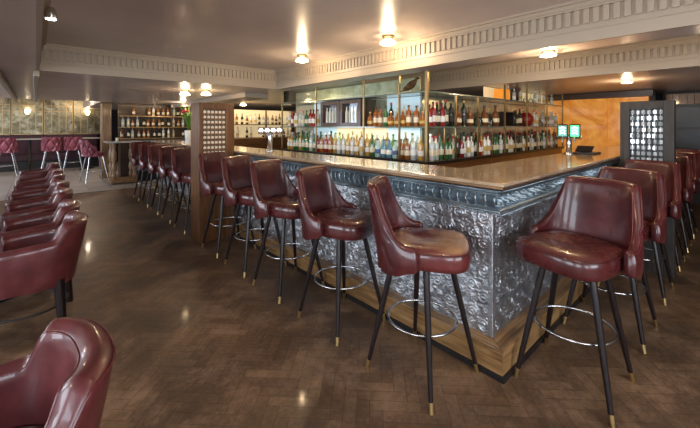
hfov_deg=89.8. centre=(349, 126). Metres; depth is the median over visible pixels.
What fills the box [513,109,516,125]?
bottle
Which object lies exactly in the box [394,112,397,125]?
bottle
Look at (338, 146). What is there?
bottle
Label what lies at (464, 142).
bottle
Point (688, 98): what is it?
ceiling beam
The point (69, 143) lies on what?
stool
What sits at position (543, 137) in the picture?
bottle
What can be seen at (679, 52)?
ceiling beam
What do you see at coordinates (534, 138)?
bottle
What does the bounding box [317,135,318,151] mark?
bottle
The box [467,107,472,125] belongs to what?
bottle
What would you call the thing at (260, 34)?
ceiling
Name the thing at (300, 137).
bottle
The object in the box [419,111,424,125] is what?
bottle
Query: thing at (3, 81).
ceiling beam
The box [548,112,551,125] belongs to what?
bottle
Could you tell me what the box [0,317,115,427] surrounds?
tub chair
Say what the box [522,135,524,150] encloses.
bottle
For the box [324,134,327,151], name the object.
bottle
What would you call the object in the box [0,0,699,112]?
ceiling
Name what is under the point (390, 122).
bottle
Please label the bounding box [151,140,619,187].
countertop
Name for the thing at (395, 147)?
bottle
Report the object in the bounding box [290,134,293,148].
bottle
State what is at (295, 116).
bottle
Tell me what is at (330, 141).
bottle
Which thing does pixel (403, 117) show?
bottle
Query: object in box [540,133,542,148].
bottle
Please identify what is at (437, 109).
bottle
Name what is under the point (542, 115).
bottle
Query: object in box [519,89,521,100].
bottle
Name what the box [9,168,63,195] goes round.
tub chair
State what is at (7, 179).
floor tiles
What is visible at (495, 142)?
bottle
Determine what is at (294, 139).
bottle
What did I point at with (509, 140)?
bottle
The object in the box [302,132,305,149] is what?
bottle
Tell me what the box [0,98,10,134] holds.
wall panel
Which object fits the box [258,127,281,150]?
tap
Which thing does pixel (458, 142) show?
bottle
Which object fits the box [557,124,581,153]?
tap
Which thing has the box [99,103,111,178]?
wooden column
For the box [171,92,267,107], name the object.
ceiling beam
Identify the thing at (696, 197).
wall
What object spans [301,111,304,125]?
bottle
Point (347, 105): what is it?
mirror glass
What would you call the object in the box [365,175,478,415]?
bar stool
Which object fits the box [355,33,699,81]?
ceiling beam
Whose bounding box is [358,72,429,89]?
ceiling beam
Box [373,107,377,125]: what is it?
bottle
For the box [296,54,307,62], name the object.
ceiling lamp
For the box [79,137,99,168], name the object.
pub table
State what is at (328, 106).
mirror glass
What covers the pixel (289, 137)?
bottle
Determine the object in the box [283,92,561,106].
glass shelf
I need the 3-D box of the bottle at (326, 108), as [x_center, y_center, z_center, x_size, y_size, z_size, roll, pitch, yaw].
[-0.370,-0.177,5.672,0.044,0.238,0.042,0,0,-42]
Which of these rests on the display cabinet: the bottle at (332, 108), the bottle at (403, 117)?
the bottle at (332, 108)
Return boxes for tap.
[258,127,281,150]
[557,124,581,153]
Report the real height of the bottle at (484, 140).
0.285 m
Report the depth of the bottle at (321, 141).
5.71 m
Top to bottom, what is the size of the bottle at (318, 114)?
0.287 m
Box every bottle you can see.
[287,133,290,148]
[288,112,290,125]
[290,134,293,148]
[291,110,294,125]
[293,133,295,149]
[294,112,297,125]
[296,132,298,149]
[298,110,301,125]
[299,133,301,149]
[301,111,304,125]
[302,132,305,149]
[305,110,308,125]
[305,133,308,150]
[308,109,311,125]
[309,133,312,150]
[311,109,314,125]
[317,109,319,125]
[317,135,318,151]
[319,135,323,151]
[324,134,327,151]
[326,108,327,122]
[328,135,332,152]
[329,108,330,122]
[332,108,333,122]
[333,134,336,152]
[336,135,340,153]
[341,134,345,153]
[345,107,347,121]
[346,135,349,153]
[349,107,350,121]
[350,135,354,154]
[352,106,354,121]
[354,136,358,154]
[359,135,362,155]
[365,136,369,155]
[367,112,372,125]
[370,135,374,156]
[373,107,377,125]
[375,133,379,145]
[375,139,380,156]
[377,107,382,125]
[381,139,385,157]
[383,105,387,125]
[385,132,389,147]
[386,140,391,157]
[387,112,393,125]
[389,102,393,116]
[391,134,394,148]
[392,140,397,158]
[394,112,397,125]
[401,104,406,115]
[401,110,405,125]
[401,139,403,158]
[403,132,408,144]
[404,138,409,159]
[406,105,411,125]
[410,105,413,125]
[410,136,415,159]
[413,106,418,125]
[415,135,419,159]
[417,103,420,125]
[418,138,423,160]
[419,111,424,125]
[429,104,432,125]
[429,136,434,160]
[431,101,435,125]
[435,136,438,159]
[436,102,439,125]
[439,135,443,159]
[440,103,444,125]
[443,100,447,125]
[443,136,448,158]
[448,101,454,125]
[448,136,452,158]
[451,137,454,157]
[457,106,461,125]
[457,136,459,157]
[460,101,466,125]
[460,137,463,157]
[462,136,465,156]
[466,135,470,156]
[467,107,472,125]
[470,136,473,155]
[473,132,476,155]
[479,136,481,155]
[480,105,487,125]
[480,136,483,154]
[483,135,486,154]
[486,135,490,154]
[490,133,493,153]
[491,105,498,125]
[493,134,496,153]
[495,133,498,153]
[499,135,502,152]
[506,133,508,152]
[507,135,510,151]
[510,136,513,151]
[512,89,515,99]
[512,132,516,151]
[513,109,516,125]
[516,134,518,150]
[517,132,520,150]
[518,108,521,125]
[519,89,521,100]
[519,133,522,150]
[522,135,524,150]
[530,135,533,149]
[532,111,535,125]
[533,91,536,102]
[533,133,535,148]
[536,112,538,125]
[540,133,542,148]
[541,110,544,125]
[542,94,545,103]
[542,133,545,147]
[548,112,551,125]
[554,113,557,125]
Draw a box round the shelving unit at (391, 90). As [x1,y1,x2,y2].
[280,70,563,167]
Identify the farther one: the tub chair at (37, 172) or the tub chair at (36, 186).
the tub chair at (37, 172)
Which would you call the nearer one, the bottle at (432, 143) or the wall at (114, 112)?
the bottle at (432, 143)
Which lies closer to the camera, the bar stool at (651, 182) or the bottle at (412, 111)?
the bar stool at (651, 182)
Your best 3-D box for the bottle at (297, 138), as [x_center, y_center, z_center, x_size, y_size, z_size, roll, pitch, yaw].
[-0.931,0.263,6.286,0.074,0.312,0.074,0,0,-42]
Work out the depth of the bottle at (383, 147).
4.71 m
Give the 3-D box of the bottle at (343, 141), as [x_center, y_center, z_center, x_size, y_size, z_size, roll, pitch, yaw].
[-0.096,0.267,5.360,0.074,0.305,0.074,0,0,-42]
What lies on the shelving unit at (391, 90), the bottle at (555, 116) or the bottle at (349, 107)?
the bottle at (555, 116)
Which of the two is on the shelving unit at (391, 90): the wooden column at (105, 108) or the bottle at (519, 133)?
the bottle at (519, 133)
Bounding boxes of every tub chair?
[0,180,69,223]
[0,187,73,232]
[0,199,80,237]
[0,211,88,323]
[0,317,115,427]
[5,173,65,206]
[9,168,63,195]
[14,162,58,185]
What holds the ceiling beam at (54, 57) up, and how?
attached to the ceiling at (52, 85)
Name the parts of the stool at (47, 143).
backrest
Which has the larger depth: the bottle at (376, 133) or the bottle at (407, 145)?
the bottle at (376, 133)
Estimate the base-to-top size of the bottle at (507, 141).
0.316 m
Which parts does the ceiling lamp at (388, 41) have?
lamp shade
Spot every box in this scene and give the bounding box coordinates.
[494,88,509,99]
[498,112,513,125]
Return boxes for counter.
[136,139,184,180]
[151,140,619,383]
[234,137,287,149]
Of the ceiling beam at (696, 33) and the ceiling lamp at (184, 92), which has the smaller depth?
the ceiling beam at (696, 33)
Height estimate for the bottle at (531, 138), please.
0.271 m
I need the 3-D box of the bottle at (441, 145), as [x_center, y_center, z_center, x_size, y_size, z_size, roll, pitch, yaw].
[1.147,0.265,4.432,0.074,0.307,0.074,0,0,-42]
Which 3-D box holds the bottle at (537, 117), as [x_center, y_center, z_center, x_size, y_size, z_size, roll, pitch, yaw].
[3.496,-0.127,6.580,0.074,0.262,0.074,0,0,-42]
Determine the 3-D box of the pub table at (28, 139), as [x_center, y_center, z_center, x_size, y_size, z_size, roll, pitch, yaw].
[-10.110,0.915,11.082,0.700,1.050,0.600,0,0,-42]
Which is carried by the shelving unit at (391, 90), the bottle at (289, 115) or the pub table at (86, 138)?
the bottle at (289, 115)
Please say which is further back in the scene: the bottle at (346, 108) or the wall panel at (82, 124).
the wall panel at (82, 124)
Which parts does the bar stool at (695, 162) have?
leg, leg, backrest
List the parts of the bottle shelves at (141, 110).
post, shelf, shelf, shelf, panel, post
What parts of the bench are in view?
backrest, seat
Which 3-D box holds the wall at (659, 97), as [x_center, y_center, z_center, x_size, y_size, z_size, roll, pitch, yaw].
[2.547,0.065,11.667,0.150,2.750,20.000,0,0,-42]
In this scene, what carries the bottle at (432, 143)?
on the shelving unit at (391, 90)
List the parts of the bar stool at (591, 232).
leg, leg, seat, backrest, leg, leg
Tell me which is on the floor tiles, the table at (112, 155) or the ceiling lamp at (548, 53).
the table at (112, 155)
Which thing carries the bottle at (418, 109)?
on the shelving unit at (391, 90)
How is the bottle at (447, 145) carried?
on the shelving unit at (391, 90)
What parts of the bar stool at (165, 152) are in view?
leg, seat, backrest, leg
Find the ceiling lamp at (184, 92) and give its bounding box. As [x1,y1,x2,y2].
[180,90,189,94]
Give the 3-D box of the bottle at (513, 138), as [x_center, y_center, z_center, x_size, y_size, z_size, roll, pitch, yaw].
[2.721,0.261,5.821,0.076,0.317,0.076,0,0,-42]
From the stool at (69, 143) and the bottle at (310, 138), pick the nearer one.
the bottle at (310, 138)
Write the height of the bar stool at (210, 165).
1.119 m
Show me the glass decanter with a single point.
(476, 109)
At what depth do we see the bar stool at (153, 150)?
6.00 m
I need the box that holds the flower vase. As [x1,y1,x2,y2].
[180,106,190,143]
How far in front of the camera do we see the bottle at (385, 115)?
4.70 m
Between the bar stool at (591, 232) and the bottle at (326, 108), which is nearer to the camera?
the bar stool at (591, 232)
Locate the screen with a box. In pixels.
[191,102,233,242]
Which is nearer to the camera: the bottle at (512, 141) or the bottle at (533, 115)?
the bottle at (512, 141)
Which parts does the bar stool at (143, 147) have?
leg, backrest, leg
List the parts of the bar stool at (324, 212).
leg, backrest, leg, leg, seat, leg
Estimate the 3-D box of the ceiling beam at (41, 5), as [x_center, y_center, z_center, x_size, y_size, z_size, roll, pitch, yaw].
[-0.822,-0.820,0.983,0.085,0.320,8.560,0,0,-42]
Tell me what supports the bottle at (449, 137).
on the shelving unit at (391, 90)
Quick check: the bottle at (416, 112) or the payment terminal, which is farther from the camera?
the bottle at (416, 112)
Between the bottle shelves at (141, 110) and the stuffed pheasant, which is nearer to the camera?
the stuffed pheasant
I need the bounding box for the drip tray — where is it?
[572,152,600,154]
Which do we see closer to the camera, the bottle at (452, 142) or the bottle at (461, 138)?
the bottle at (452, 142)
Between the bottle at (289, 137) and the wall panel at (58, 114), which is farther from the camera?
the wall panel at (58, 114)
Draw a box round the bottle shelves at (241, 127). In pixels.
[234,109,295,137]
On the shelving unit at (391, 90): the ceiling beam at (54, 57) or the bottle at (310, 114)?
the bottle at (310, 114)
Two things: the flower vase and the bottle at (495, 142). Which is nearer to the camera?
the bottle at (495, 142)
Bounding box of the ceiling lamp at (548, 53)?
[540,50,556,57]
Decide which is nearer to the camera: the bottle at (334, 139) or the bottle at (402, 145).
the bottle at (402, 145)
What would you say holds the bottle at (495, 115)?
on the shelving unit at (391, 90)
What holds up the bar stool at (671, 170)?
on the floor at (136, 362)
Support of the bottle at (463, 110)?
on the shelving unit at (391, 90)
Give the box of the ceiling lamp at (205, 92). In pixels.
[201,90,210,94]
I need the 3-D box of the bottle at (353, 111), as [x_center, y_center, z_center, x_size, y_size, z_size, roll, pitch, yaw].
[0.050,-0.177,5.202,0.044,0.238,0.042,0,0,-42]
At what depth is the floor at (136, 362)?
2.23 m
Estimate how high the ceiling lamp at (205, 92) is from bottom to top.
0.096 m
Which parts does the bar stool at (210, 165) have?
leg, backrest, seat, leg, leg, leg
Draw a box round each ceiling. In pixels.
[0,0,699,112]
[46,0,574,69]
[277,25,699,89]
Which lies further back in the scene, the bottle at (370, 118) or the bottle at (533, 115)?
the bottle at (533, 115)
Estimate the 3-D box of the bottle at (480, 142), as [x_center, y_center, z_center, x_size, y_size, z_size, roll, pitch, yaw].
[1.855,0.281,5.045,0.074,0.276,0.074,0,0,-42]
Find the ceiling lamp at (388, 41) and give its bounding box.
[380,34,395,45]
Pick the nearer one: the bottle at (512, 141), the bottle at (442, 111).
the bottle at (442, 111)
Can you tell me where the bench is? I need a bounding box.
[0,134,98,171]
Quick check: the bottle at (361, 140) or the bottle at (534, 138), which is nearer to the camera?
the bottle at (361, 140)
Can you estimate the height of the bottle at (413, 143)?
0.303 m
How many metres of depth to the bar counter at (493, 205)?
2.41 m
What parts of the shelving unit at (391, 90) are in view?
post, mirror panel, mirror panel, glass pane, post, lit panel, mirror panel, lit panel, post, mirror panel, post, lit panel, lit panel, post, mirror panel, mirror panel, post, post, mirror panel, mirror panel, post, lit panel, mirror panel, mirror panel, post, mirror panel, mirror panel, post, lit panel, mirror panel, mirror panel, post, post, post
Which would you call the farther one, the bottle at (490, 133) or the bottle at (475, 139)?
the bottle at (490, 133)
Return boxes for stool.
[0,138,18,175]
[41,137,62,169]
[63,137,82,169]
[79,140,108,183]
[131,142,164,200]
[139,143,175,206]
[148,144,186,214]
[159,146,190,223]
[172,148,190,233]
[198,152,256,257]
[221,155,286,277]
[250,159,324,303]
[295,165,385,345]
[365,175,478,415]
[514,176,643,427]
[562,166,666,353]
[597,159,681,305]
[676,149,699,238]
[676,151,699,252]
[676,155,692,271]
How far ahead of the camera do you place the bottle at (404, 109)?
4.62 m
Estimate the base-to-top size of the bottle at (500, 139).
0.280 m
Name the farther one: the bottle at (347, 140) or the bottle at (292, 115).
the bottle at (292, 115)
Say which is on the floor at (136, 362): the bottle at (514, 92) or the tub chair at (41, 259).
the tub chair at (41, 259)
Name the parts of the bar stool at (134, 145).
leg, backrest, leg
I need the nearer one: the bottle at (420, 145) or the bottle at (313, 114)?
the bottle at (420, 145)
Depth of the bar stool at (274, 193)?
3.17 m
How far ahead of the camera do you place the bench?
11.77 m
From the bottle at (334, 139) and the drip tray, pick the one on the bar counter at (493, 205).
the drip tray
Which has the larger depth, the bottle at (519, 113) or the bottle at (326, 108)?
the bottle at (519, 113)
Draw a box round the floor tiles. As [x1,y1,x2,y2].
[0,162,154,200]
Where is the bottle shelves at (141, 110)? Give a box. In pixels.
[118,103,190,176]
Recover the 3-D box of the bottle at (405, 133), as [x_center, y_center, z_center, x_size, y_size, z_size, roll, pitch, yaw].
[0.727,0.248,4.585,0.080,0.342,0.080,0,0,-42]
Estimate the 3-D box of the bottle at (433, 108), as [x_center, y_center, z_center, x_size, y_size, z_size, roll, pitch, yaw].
[1.041,-0.153,4.396,0.078,0.314,0.078,0,0,-42]
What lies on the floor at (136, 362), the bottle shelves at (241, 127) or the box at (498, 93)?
the bottle shelves at (241, 127)
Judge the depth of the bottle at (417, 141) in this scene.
4.41 m
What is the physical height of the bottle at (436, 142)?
0.293 m
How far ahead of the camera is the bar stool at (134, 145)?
7.05 m
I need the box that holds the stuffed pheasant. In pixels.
[401,77,419,91]
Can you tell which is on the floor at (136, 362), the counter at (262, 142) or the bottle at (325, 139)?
the counter at (262, 142)
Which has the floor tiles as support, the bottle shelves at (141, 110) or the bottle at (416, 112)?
the bottle shelves at (141, 110)
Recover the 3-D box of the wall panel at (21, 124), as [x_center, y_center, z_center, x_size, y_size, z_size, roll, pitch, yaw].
[-11.039,-0.425,12.016,0.800,1.430,0.070,0,0,-42]
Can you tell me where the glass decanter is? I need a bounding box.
[473,109,482,125]
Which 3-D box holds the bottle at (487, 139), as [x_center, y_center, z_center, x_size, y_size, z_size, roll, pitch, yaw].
[2.058,0.271,5.233,0.074,0.295,0.074,0,0,-42]
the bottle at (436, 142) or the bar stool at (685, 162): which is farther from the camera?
the bottle at (436, 142)
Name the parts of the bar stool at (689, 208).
backrest, leg, leg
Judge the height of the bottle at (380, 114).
0.271 m
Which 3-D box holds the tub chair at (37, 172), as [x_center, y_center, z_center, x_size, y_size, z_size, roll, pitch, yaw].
[-5.788,1.068,6.497,0.640,0.747,0.612,0,0,-44]
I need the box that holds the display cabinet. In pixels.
[320,99,375,125]
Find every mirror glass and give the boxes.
[327,105,335,122]
[346,104,356,122]
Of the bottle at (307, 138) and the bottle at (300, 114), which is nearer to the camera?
the bottle at (307, 138)
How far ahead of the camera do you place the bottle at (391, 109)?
4.79 m
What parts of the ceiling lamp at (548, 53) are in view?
lamp shade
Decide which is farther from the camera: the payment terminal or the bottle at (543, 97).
the bottle at (543, 97)
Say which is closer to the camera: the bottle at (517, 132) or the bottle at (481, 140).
the bottle at (481, 140)
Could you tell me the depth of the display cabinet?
5.32 m
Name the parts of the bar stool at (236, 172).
leg, backrest, seat, leg, leg, leg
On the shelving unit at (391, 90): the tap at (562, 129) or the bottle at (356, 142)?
the bottle at (356, 142)
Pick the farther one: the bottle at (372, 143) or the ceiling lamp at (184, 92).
the ceiling lamp at (184, 92)
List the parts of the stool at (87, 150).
leg, leg, backrest, seat, leg, leg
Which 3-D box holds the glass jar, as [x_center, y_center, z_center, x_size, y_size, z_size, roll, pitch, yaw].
[3.169,-0.141,6.328,0.270,0.290,0.270,0,0,-42]
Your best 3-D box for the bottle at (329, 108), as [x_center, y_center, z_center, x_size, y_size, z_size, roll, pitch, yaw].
[-0.320,-0.177,5.616,0.044,0.238,0.042,0,0,-42]
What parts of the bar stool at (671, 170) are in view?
backrest, leg, leg, seat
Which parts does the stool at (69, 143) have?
backrest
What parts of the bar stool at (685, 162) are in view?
leg, leg, backrest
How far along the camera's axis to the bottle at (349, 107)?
5.24 m
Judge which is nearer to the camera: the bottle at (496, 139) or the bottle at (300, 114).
the bottle at (496, 139)
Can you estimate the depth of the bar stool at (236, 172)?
3.64 m
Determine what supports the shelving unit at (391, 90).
on the floor at (136, 362)
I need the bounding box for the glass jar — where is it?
[521,110,533,125]
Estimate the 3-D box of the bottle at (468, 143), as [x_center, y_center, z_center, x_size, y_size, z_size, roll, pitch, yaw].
[1.636,0.273,4.861,0.074,0.292,0.074,0,0,-42]
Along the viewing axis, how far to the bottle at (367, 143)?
4.94 m
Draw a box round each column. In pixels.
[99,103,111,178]
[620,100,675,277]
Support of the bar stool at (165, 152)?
on the floor at (136, 362)
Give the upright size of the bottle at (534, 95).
0.230 m
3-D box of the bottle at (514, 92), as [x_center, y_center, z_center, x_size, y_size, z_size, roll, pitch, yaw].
[2.803,-0.530,5.996,0.059,0.218,0.059,0,0,-42]
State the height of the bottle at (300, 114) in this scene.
0.303 m
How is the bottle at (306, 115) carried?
on the shelving unit at (391, 90)
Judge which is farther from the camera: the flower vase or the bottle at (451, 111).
the flower vase
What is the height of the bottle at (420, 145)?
0.281 m
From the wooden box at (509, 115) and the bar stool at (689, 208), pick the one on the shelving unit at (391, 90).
the wooden box at (509, 115)
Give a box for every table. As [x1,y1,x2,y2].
[16,138,40,169]
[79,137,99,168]
[103,140,142,184]
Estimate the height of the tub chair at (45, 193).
0.747 m
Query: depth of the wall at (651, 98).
6.35 m
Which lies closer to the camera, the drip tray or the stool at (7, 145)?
the drip tray
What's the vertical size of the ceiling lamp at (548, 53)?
0.045 m
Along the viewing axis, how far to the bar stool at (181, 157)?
4.98 m
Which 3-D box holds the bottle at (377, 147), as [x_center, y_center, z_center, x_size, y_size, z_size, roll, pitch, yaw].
[0.379,0.294,4.799,0.082,0.250,0.082,0,0,-42]
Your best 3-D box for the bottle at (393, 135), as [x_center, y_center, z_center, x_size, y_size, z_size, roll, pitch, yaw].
[0.585,0.262,4.737,0.080,0.314,0.080,0,0,-42]
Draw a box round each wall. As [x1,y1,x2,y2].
[43,99,176,161]
[291,94,662,131]
[481,90,655,106]
[663,91,699,203]
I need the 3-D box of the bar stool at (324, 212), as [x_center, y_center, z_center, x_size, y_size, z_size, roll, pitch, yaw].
[-0.085,0.882,2.627,0.585,1.119,0.625,0,0,-42]
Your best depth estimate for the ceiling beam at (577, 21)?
3.13 m
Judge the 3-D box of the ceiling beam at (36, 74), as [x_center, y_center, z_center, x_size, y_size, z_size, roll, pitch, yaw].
[-5.652,-0.625,6.322,0.060,0.070,5.840,0,0,-42]
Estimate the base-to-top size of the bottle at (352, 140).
0.289 m
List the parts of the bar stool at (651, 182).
leg, leg, backrest, leg, seat, leg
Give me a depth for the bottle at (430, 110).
4.30 m
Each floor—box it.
[0,187,699,427]
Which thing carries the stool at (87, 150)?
on the floor tiles
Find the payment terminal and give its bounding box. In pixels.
[575,146,593,151]
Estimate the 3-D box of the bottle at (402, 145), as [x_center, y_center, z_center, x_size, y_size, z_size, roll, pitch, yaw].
[0.657,0.290,4.516,0.078,0.257,0.078,0,0,-42]
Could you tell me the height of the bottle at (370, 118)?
0.207 m
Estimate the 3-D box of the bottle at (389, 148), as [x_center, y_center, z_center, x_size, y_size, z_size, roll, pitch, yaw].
[0.520,0.302,4.651,0.086,0.235,0.086,0,0,-42]
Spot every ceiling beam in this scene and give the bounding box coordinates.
[0,70,18,101]
[33,70,39,101]
[36,0,50,70]
[38,43,276,88]
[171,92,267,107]
[275,0,699,88]
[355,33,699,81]
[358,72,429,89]
[429,35,699,90]
[666,93,699,103]
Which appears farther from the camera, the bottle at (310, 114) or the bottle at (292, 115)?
the bottle at (292, 115)
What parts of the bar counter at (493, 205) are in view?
panel, edge moulding, panel, panel, edge moulding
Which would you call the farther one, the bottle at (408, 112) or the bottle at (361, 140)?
the bottle at (361, 140)
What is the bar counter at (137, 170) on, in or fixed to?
on the floor tiles
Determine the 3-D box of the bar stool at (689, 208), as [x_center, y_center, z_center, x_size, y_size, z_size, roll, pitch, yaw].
[4.438,0.882,4.811,0.623,1.119,0.583,0,0,-42]
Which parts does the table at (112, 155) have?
leg, leg, foot frame, leg, leg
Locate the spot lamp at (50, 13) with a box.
[44,7,57,20]
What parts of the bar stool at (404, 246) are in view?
leg, backrest, leg, leg, seat, leg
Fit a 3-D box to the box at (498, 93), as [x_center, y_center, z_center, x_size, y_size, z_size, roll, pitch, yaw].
[2.468,-0.511,5.701,0.280,0.178,0.140,0,0,-42]
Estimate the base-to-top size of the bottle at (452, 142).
0.282 m
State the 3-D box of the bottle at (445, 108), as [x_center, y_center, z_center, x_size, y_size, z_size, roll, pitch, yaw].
[1.240,-0.169,4.565,0.080,0.347,0.080,0,0,-42]
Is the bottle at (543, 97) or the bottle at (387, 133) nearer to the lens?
the bottle at (387, 133)
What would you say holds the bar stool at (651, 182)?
on the floor at (136, 362)
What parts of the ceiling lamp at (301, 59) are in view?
lamp shade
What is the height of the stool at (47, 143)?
1.103 m
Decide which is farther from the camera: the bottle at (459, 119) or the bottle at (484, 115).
the bottle at (484, 115)
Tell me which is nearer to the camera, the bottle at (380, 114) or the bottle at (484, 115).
the bottle at (380, 114)
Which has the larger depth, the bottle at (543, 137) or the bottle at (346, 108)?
the bottle at (543, 137)
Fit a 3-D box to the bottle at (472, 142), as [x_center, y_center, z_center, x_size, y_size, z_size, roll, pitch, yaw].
[1.706,0.281,4.934,0.074,0.275,0.074,0,0,-42]
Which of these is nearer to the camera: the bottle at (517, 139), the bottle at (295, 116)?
the bottle at (517, 139)
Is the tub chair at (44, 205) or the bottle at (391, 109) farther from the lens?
the bottle at (391, 109)
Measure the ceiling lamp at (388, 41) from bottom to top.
0.096 m
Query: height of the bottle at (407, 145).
0.265 m
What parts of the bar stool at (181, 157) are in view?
leg, backrest, seat, leg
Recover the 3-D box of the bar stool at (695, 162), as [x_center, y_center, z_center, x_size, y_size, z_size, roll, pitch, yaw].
[3.879,0.882,4.311,0.623,1.119,0.583,0,0,-42]
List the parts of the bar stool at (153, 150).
leg, seat, backrest, leg, leg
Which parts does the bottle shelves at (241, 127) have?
shelf, post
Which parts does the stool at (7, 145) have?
backrest, leg, leg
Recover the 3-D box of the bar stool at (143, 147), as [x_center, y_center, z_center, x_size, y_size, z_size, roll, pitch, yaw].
[-3.592,0.882,6.548,0.583,1.119,0.623,0,0,-42]
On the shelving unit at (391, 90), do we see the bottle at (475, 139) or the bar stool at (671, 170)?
the bottle at (475, 139)
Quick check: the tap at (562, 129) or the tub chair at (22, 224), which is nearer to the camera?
the tub chair at (22, 224)
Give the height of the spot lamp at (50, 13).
0.100 m
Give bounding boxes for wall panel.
[0,98,10,134]
[544,90,653,152]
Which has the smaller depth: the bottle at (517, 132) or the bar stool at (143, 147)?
the bottle at (517, 132)
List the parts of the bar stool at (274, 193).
leg, backrest, seat, leg, leg, leg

